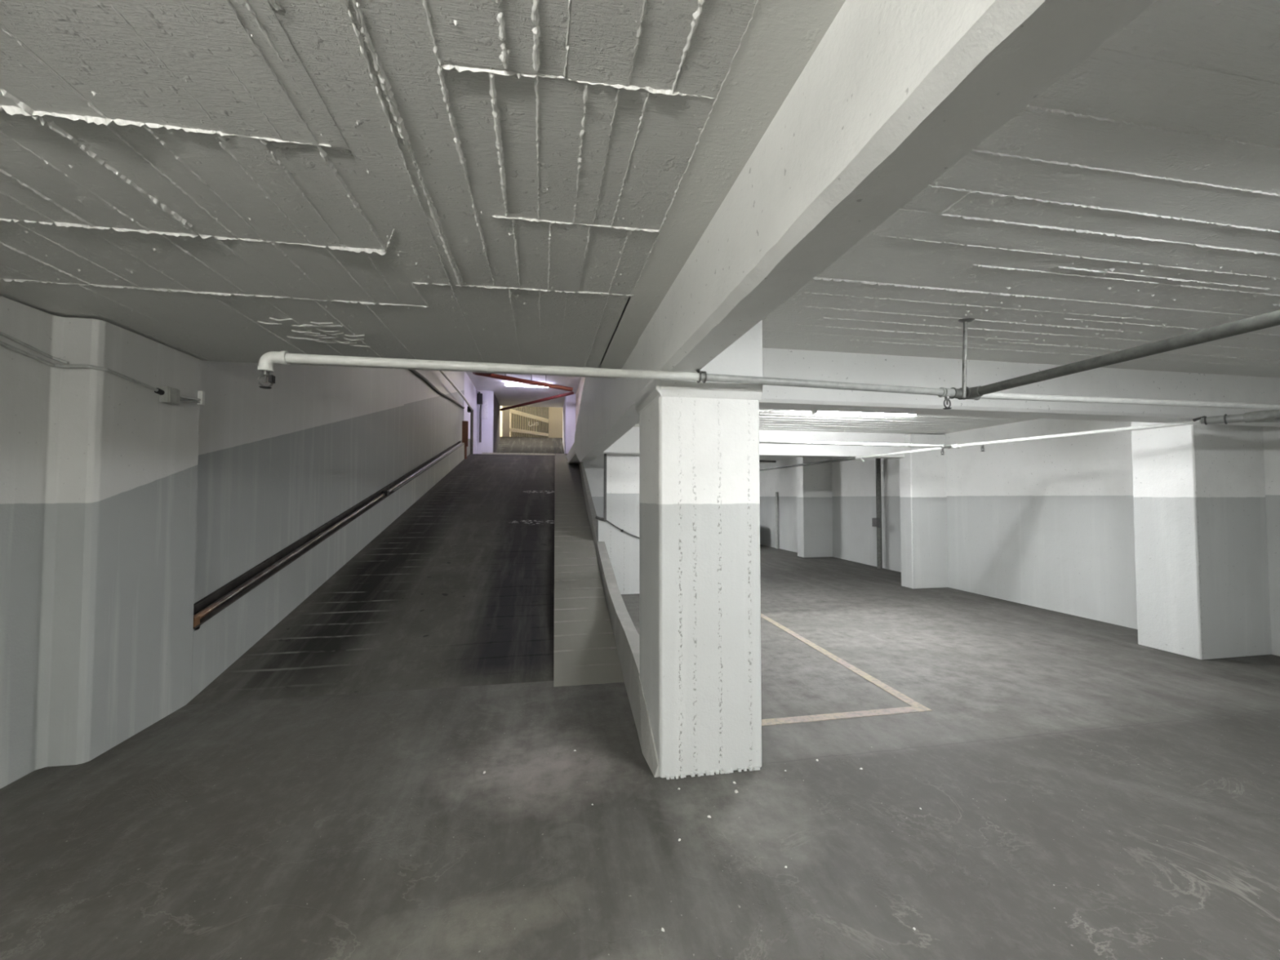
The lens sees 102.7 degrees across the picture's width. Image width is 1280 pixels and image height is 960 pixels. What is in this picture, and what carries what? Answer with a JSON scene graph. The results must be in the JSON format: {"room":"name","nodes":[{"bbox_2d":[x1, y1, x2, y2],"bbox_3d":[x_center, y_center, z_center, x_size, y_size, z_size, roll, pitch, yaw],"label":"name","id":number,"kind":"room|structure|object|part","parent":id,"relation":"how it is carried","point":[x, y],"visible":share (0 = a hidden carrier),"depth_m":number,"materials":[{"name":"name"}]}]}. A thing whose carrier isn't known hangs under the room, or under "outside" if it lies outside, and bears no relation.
{"room":"parking garage","nodes":[
{"label":"parking garage","id":0,"kind":"room"},
{"bbox_2d":[0,295,200,788],"bbox_3d":[-2.682,0.252,-0.948,0.580,2.633,9.560,0,-2,-11],"label":"wall","id":1,"kind":"structure","parent":0,"point":[99,474],"depth_m":2.94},
{"bbox_2d":[0,331,68,364],"bbox_3d":[-3.062,-0.776,1.713,0.074,0.152,2.460,0,-2,-11],"label":"conduit","id":2,"kind":"object","parent":1,"relation":"attached to","point":[2,334],"visible":1,"depth_m":2.77,"materials":[{"name":"metal"}]},
{"bbox_2d":[0,341,158,391],"bbox_3d":[-3.029,-0.692,1.956,0.235,0.127,2.931,0,-2,-11],"label":"conduit","id":3,"kind":"object","parent":1,"relation":"attached to","point":[2,344],"visible":1,"depth_m":2.92,"materials":[{"name":"metal"}]},
{"bbox_2d":[154,386,180,404],"bbox_3d":[-3.195,-0.574,3.460,0.063,0.110,0.157,0,-2,-11],"label":"junction box","id":4,"kind":"object","parent":1,"relation":"attached to","point":[168,395],"visible":1,"depth_m":3.44,"materials":[{"name":"grey metal"}]},
{"bbox_3d":[-3.172,-0.573,3.488,0.008,0.100,0.100,0,-2,-11],"label":"lid","id":5,"kind":"part","parent":4,"relation":"part of","materials":[{"name":"grey plastic"}]},
{"bbox_2d":[179,391,204,404],"bbox_3d":[-3.249,-0.609,3.686,0.030,0.116,0.306,0,-2,-11],"label":"conduit","id":6,"kind":"object","parent":1,"relation":"attached to","point":[200,400],"visible":0.72,"depth_m":3.80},
{"bbox_2d":[193,360,464,604],"bbox_3d":[-5.028,-1.232,10.979,0.420,6.400,14.640,0,-2,-11],"label":"wall","id":7,"kind":"structure","parent":0,"point":[276,464],"depth_m":5.65,"materials":[{"name":"white paint"}]},
{"bbox_2d":[193,421,468,631],"bbox_3d":[-4.569,-0.410,10.367,0.258,3.491,13.300,0,-2,-11],"label":"wall handrail","id":8,"kind":"object","parent":7,"relation":"attached to","point":[206,608],"visible":0.94,"depth_m":5.39,"materials":[{"name":"metal"}]},
{"bbox_2d":[193,616,199,631],"bbox_3d":[-3.374,1.068,3.802,0.150,0.095,0.060,0,-2,-11],"label":"socket","id":9,"kind":"object","parent":8,"relation":"attached to","point":[196,619],"depth_m":3.81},
{"bbox_2d":[408,368,464,408],"bbox_3d":[-5.484,-2.432,14.264,0.080,0.540,7.505,0,-2,-11],"label":"cable","id":10,"kind":"object","parent":7,"relation":"attached to","point":[414,371],"visible":0.83,"depth_m":12.90,"materials":[{"name":"rubber"}]},
{"bbox_2d":[439,370,473,454],"bbox_3d":[-5.434,-1.866,15.221,0.193,1.753,5.800,0,-2,-11],"label":"pipe","id":11,"kind":"object","parent":7,"relation":"attached to","point":[470,410],"visible":0.84,"depth_m":17.96,"materials":[{"name":"metal"}]},
{"bbox_2d":[191,439,470,699],"bbox_3d":[-4.778,0.134,10.930,0.250,3.667,14.540,0,-2,-11],"label":"wall","id":12,"kind":"structure","parent":0,"point":[225,637],"depth_m":5.21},
{"bbox_2d":[186,436,564,705],"bbox_3d":[-3.897,-0.206,17.241,4.200,4.930,26.700,0,-2,-11],"label":"ramp","id":13,"kind":"object","parent":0,"point":[457,590],"visible":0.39,"depth_m":5.54,"materials":[{"name":"concrete"}]},
{"bbox_2d":[502,405,510,436],"bbox_3d":[-6.967,-3.255,26.689,0.370,2.700,0.400,0,-2,-11],"label":"gate pillar","id":14,"kind":"structure","parent":13,"relation":"on","point":[506,413],"depth_m":26.48,"materials":[{"name":"beige concrete"}]},
{"bbox_2d":[510,408,548,436],"bbox_3d":[-5.813,-3.018,26.902,1.980,1.400,0.100,0,-2,-11],"label":"gate","id":15,"kind":"object","parent":14,"relation":"attached to","point":[512,411],"visible":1,"depth_m":26.84,"materials":[{"name":"beige metal"}]},
{"bbox_3d":[-5.813,-3.368,26.914,1.980,0.700,0.100,0,-2,-11],"label":"rail","id":16,"kind":"part","parent":15,"relation":"part of","materials":[{"name":"beige metal"}]},
{"bbox_3d":[-5.813,-2.518,26.885,1.980,0.400,0.100,0,-2,-11],"label":"rail","id":17,"kind":"part","parent":15,"relation":"part of","materials":[{"name":"beige metal"}]},
{"bbox_2d":[482,452,555,455],"bbox_3d":[-4.382,-0.936,18.579,2.540,0.080,0.340,0,-2,-11],"label":"strip","id":18,"kind":"object","parent":13,"relation":"on","point":[493,453],"visible":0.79,"depth_m":18.40,"materials":[{"name":"grey metal"}]},
{"bbox_2d":[510,406,548,437],"bbox_3d":[-5.897,-3.381,27.411,2.000,2.800,0.112,0,-2,-11],"label":"sheet","id":19,"kind":"object","parent":13,"relation":"on","point":[537,425],"visible":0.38,"depth_m":27.41,"materials":[{"name":"white paint"}]},
{"bbox_2d":[553,453,623,686],"bbox_3d":[-1.498,0.386,11.446,0.806,3.197,14.763,0,-2,-9],"label":"kerb","id":20,"kind":"object","parent":13,"relation":"on","point":[586,653],"visible":0.8,"depth_m":5.69,"materials":[{"name":"concrete"}]},
{"bbox_2d":[0,0,759,377],"bbox_3d":[-1.226,-1.118,-0.579,3.560,0.143,9.650,0,-2,-11],"label":"ceiling","id":21,"kind":"structure","parent":0,"point":[493,181],"depth_m":1.61,"materials":[{"name":"concrete"}]},
{"bbox_2d":[463,371,500,453],"bbox_3d":[-6.784,-2.199,21.800,1.010,3.260,7.200,0,-2,-11],"label":"wall","id":22,"kind":"structure","parent":0,"point":[471,393],"depth_m":21.82,"materials":[{"name":"paint"}]},
{"bbox_2d":[477,391,482,442],"bbox_3d":[-6.800,-2.677,21.731,0.200,2.156,0.160,0,-2,-11],"label":"pipe","id":23,"kind":"object","parent":22,"relation":"attached to","point":[479,394],"visible":1,"depth_m":21.69,"materials":[{"name":"metal"}]},
{"bbox_2d":[483,400,488,418],"bbox_3d":[-6.583,-3.015,21.850,0.179,0.812,0.030,0,-2,-11],"label":"notice sheet","id":24,"kind":"object","parent":22,"relation":"attached to","point":[485,402],"visible":1,"depth_m":21.83,"materials":[{"name":"white paper"}]},
{"bbox_2d":[499,391,573,410],"bbox_3d":[-4.750,-3.483,22.893,5.686,0.114,0.120,-2,-3,45],"label":"pipe","id":25,"kind":"object","parent":22,"relation":"attached to","point":[570,393],"visible":1,"depth_m":22.57,"materials":[{"name":"red metal"}]},
{"bbox_2d":[499,405,511,436],"bbox_3d":[-5.341,-4.356,28.157,8.400,5.600,4.600,0,-2,-11],"label":"wall","id":26,"kind":"structure","parent":0,"point":[501,406],"depth_m":29.64,"materials":[{"name":"beige paint"}]},
{"bbox_2d":[465,371,581,407],"bbox_3d":[-2.921,-4.167,15.193,6.100,0.250,21.750,0,-2,-11],"label":"ceiling","id":27,"kind":"structure","parent":0,"point":[505,395],"depth_m":21.54,"materials":[{"name":"white paint"}]},
{"bbox_2d":[472,372,573,391],"bbox_3d":[-4.088,-3.586,18.023,3.480,0.721,0.470,1,-2,-21],"label":"pipe","id":28,"kind":"object","parent":27,"relation":"hanging from","point":[505,377],"visible":0.62,"depth_m":18.04,"materials":[{"name":"metal"}]},
{"bbox_2d":[504,382,546,387],"bbox_3d":[-4.506,-3.804,20.557,1.800,0.125,0.100,0,-2,-11],"label":"tube light","id":29,"kind":"object","parent":27,"relation":"hanging from","point":[513,384],"visible":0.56,"depth_m":20.48,"materials":[{"name":"glass"}]},
{"bbox_2d":[548,407,562,438],"bbox_3d":[-4.343,-4.262,27.988,1.300,4.600,0.300,0,-2,-11],"label":"pier","id":30,"kind":"object","parent":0,"point":[555,414],"depth_m":27.75,"materials":[{"name":"beige paint"}]},
{"bbox_2d":[562,394,575,453],"bbox_3d":[-3.247,-2.115,24.305,0.700,3.260,3.600,0,-2,-11],"label":"wall pier","id":31,"kind":"object","parent":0,"point":[569,406],"visible":0.36,"depth_m":22.54,"materials":[{"name":"paint"}]},
{"bbox_2d":[566,443,574,460],"bbox_3d":[1.919,-0.917,12.442,6.780,0.230,14.750,0,-2,-11],"label":"wall","id":32,"kind":"structure","parent":0,"point":[571,450],"depth_m":15.02,"materials":[{"name":"white paint"}]},
{"bbox_2d":[575,377,585,427],"bbox_3d":[-1.384,-2.489,15.404,0.180,3.110,14.600,0,-2,-11],"label":"wall","id":33,"kind":"structure","parent":0,"point":[580,390],"depth_m":20.44,"materials":[{"name":"white paint"}]},
{"bbox_2d":[584,468,604,517],"bbox_3d":[0.880,0.861,19.646,6.100,2.600,0.300,0,-2,-11],"label":"wall","id":34,"kind":"structure","parent":0,"point":[595,477],"depth_m":19.03,"materials":[{"name":"white paint"}]},
{"bbox_2d":[573,342,639,462],"bbox_3d":[-0.585,-1.366,6.983,0.190,2.000,7.160,0,-2,-11],"label":"beam","id":35,"kind":"structure","parent":0,"point":[607,411],"depth_m":5.41,"materials":[{"name":"white paint"}]},
{"bbox_2d":[596,453,639,594],"bbox_3d":[0.123,0.489,8.146,1.600,2.570,0.220,0,-2,-11],"label":"wall","id":36,"kind":"structure","parent":0,"point":[622,469],"depth_m":7.95,"materials":[{"name":"white paint"}]},
{"bbox_2d":[595,453,606,521],"bbox_3d":[-0.599,0.078,7.924,0.182,1.116,0.075,0,-2,14],"label":"frame","id":37,"kind":"object","parent":36,"relation":"attached to","point":[604,518],"visible":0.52,"depth_m":7.88,"materials":[{"name":"metal"}]},
{"bbox_3d":[-0.538,0.081,7.911,0.037,1.110,0.060,0,-2,-11],"label":"post","id":38,"kind":"part","parent":37,"relation":"part of","materials":[{"name":"metal"}]},
{"bbox_2d":[606,520,639,537],"bbox_3d":[-0.218,0.778,7.944,0.628,0.326,0.040,0,-2,-11],"label":"cable","id":39,"kind":"object","parent":36,"relation":"attached to","point":[621,530],"visible":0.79,"depth_m":7.92,"materials":[{"name":"metal"}]},
{"bbox_2d":[0,544,1279,959],"bbox_3d":[0.840,1.821,7.280,10.800,0.150,24.500,0,-2,-11],"label":"floor","id":40,"kind":"structure","parent":0,"point":[1083,790],"depth_m":2.39,"materials":[{"name":"concrete"}]},
{"bbox_2d":[578,462,658,777],"bbox_3d":[-1.075,0.293,10.801,0.176,3.340,16.186,0,-2,-9],"label":"wall","id":41,"kind":"structure","parent":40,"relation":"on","point":[626,636],"depth_m":4.38,"materials":[{"name":"grey concrete"}]},
{"bbox_2d":[635,304,762,779],"bbox_3d":[0.329,0.325,3.119,0.614,2.560,0.658,0,-2,-11],"label":"concrete pillar","id":42,"kind":"structure","parent":40,"relation":"on","point":[700,581],"depth_m":2.83,"materials":[{"name":"white concrete"}]},
{"bbox_2d":[796,457,832,557],"bbox_3d":[4.485,0.663,13.027,0.900,2.550,0.340,0,-2,-11],"label":"wall column","id":43,"kind":"structure","parent":40,"relation":"on","point":[814,482],"depth_m":12.85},
{"bbox_2d":[760,613,922,706],"bbox_3d":[1.742,1.676,5.261,0.090,0.004,3.217,0,-2,-9],"label":"parking line","id":44,"kind":"object","parent":40,"relation":"on","point":[905,699],"visible":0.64,"depth_m":4.48,"materials":[{"name":"paint"}]},
{"bbox_2d":[761,705,932,725],"bbox_3d":[1.320,1.617,3.501,1.475,0.004,0.085,0,-2,-11],"label":"parking line","id":45,"kind":"object","parent":40,"relation":"on","point":[779,721],"visible":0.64,"depth_m":3.51,"materials":[{"name":"paint"}]},
{"bbox_2d":[871,457,882,568],"bbox_3d":[5.014,0.578,10.793,0.180,2.570,0.150,0,-2,-11],"label":"pipe","id":46,"kind":"object","parent":40,"relation":"on","point":[877,522],"visible":0.93,"depth_m":10.79,"materials":[{"name":"metal"}]},
{"bbox_2d":[899,433,948,588],"bbox_3d":[4.827,0.516,8.651,0.770,2.550,0.290,0,-2,-11],"label":"wall column","id":47,"kind":"structure","parent":40,"relation":"on","point":[922,474],"depth_m":8.51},
{"bbox_2d":[1130,422,1271,659],"bbox_3d":[5.560,0.397,5.102,0.880,2.550,0.520,0,-2,-11],"label":"wall column","id":48,"kind":"structure","parent":40,"relation":"on","point":[1202,566],"depth_m":4.87,"materials":[{"name":"grey paint"}]},
{"bbox_2d":[594,0,845,377],"bbox_3d":[0.630,-1.118,-0.224,0.260,0.121,9.650,0,-2,-11],"label":"ceiling beam","id":49,"kind":"structure","parent":0,"point":[781,37],"depth_m":1.47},
{"bbox_2d":[567,0,1279,468],"bbox_3d":[2.755,-0.854,7.736,6.900,0.153,24.500,0,-2,-11],"label":"ceiling","id":50,"kind":"structure","parent":0,"point":[1135,201],"depth_m":2.06,"materials":[{"name":"concrete"}]},
{"bbox_2d":[601,426,906,458],"bbox_3d":[2.439,-0.594,8.370,6.280,0.410,0.280,0,-2,-11],"label":"cross beam","id":51,"kind":"structure","parent":50,"relation":"attached to","point":[628,443],"depth_m":8.31,"materials":[{"name":"white paint"}]},
{"bbox_2d":[759,460,776,462],"bbox_3d":[1.692,-0.550,10.630,2.509,0.336,0.044,1,-2,-15],"label":"pipe","id":52,"kind":"object","parent":50,"relation":"hanging from","point":[770,461],"visible":0.23,"depth_m":10.89,"materials":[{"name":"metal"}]},
{"bbox_2d":[812,410,917,417],"bbox_3d":[2.596,-0.812,5.901,1.300,0.130,0.100,0,-2,-11],"label":"tube light","id":53,"kind":"object","parent":50,"relation":"hanging from","point":[813,411],"visible":0.32,"depth_m":5.88,"materials":[{"name":"glass"}]},
{"bbox_2d":[660,0,1157,372],"bbox_3d":[0.937,-0.902,-1.074,0.181,0.409,7.880,0,-2,-11],"label":"ceiling beam","id":54,"kind":"structure","parent":50,"relation":"attached to","point":[894,94],"depth_m":1.07,"materials":[{"name":"white paint"}]},
{"bbox_2d":[696,369,706,383],"bbox_3d":[0.323,-0.544,2.678,0.059,0.072,0.062,0,-2,-11],"label":"clamp","id":55,"kind":"object","parent":54,"relation":"attached to","point":[697,371],"visible":0.73,"depth_m":2.66,"materials":[{"name":"metal"}]},
{"bbox_2d":[257,351,946,395],"bbox_3d":[0.064,-0.485,2.651,3.612,0.171,0.106,0,-2,-12],"label":"pipe","id":56,"kind":"object","parent":55,"relation":"hanging from","point":[266,362],"visible":1,"depth_m":2.52,"materials":[{"name":"metal"}]},
{"bbox_2d":[957,318,974,399],"bbox_3d":[1.925,-0.721,3.053,0.102,0.469,0.153,0,-2,-11],"label":"rod","id":57,"kind":"object","parent":50,"relation":"hanging from","point":[965,321],"visible":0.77,"depth_m":3.05,"materials":[{"name":"metal"}]},
{"bbox_3d":[1.939,-0.716,3.058,0.021,0.443,0.091,-1,-2,19],"label":"rod","id":58,"kind":"part","parent":57,"relation":"part of","materials":[{"name":"grey metal"}]},
{"bbox_3d":[1.927,-0.944,3.031,0.096,0.025,0.095,0,-2,-11],"label":"ceiling plate","id":59,"kind":"part","parent":57,"relation":"part of","materials":[{"name":"metal"}]},
{"bbox_2d":[937,310,1279,409],"bbox_3d":[2.441,-0.591,0.336,0.237,0.144,5.706,0,-2,-11],"label":"pipe","id":60,"kind":"object","parent":57,"relation":"hanging from","point":[1270,319],"visible":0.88,"depth_m":2.23,"materials":[{"name":"metal"}]},
{"bbox_2d":[969,392,1279,409],"bbox_3d":[4.106,-0.510,3.522,4.301,0.060,0.060,0,-2,-10],"label":"pipe","id":61,"kind":"object","parent":60,"relation":"attached to","point":[993,395],"visible":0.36,"depth_m":3.33,"materials":[{"name":"white metal"}]},
{"bbox_2d":[969,395,981,399],"bbox_3d":[2.037,-0.522,3.149,0.095,0.060,0.060,0,-2,-11],"label":"socket","id":62,"kind":"object","parent":61,"relation":"attached to","point":[978,397],"depth_m":3.14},
{"bbox_2d":[759,347,1279,426],"bbox_3d":[3.112,-0.731,4.138,6.046,0.420,0.250,0,-2,-11],"label":"cross beam","id":63,"kind":"structure","parent":50,"relation":"attached to","point":[824,366],"depth_m":3.97,"materials":[{"name":"white paint"}]},
{"bbox_2d":[759,419,1200,471],"bbox_3d":[2.774,-0.203,11.817,0.345,0.127,15.650,0,-2,-13],"label":"pipe","id":64,"kind":"object","parent":63,"relation":"attached to","point":[957,446],"visible":0.83,"depth_m":5.58,"materials":[{"name":"metal"}]},
{"bbox_2d":[759,440,951,448],"bbox_3d":[2.001,-0.429,5.939,3.751,0.049,0.050,0,-2,-12],"label":"pipe","id":65,"kind":"object","parent":64,"relation":"attached to","point":[942,446],"visible":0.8,"depth_m":6.04,"materials":[{"name":"white metal"}]},
{"bbox_2d":[941,444,951,448],"bbox_3d":[3.780,-0.416,6.326,0.111,0.049,0.053,0,-2,-11],"label":"socket","id":66,"kind":"object","parent":65,"relation":"attached to","point":[943,446],"depth_m":6.31,"materials":[{"name":"white metal"}]},
{"bbox_2d":[759,418,1279,656],"bbox_3d":[5.687,0.491,8.199,0.950,2.670,24.400,0,-2,-11],"label":"wall","id":67,"kind":"structure","parent":0,"point":[1048,523],"depth_m":7.12,"materials":[{"name":"white paint"}]},
{"bbox_2d":[775,492,778,548],"bbox_3d":[4.012,1.179,14.987,0.076,1.650,0.080,0,-2,-11],"label":"pipe","id":68,"kind":"object","parent":67,"relation":"attached to","point":[776,493],"visible":1,"depth_m":14.96,"materials":[{"name":"grey metal"}]},
{"bbox_2d":[1192,409,1279,424],"bbox_3d":[5.604,-0.534,3.023,1.548,0.102,2.800,0,-2,-11],"label":"pipe","id":69,"kind":"object","parent":67,"relation":"attached to","point":[1269,415],"visible":1,"depth_m":4.02,"materials":[{"name":"metal"}]}
]}

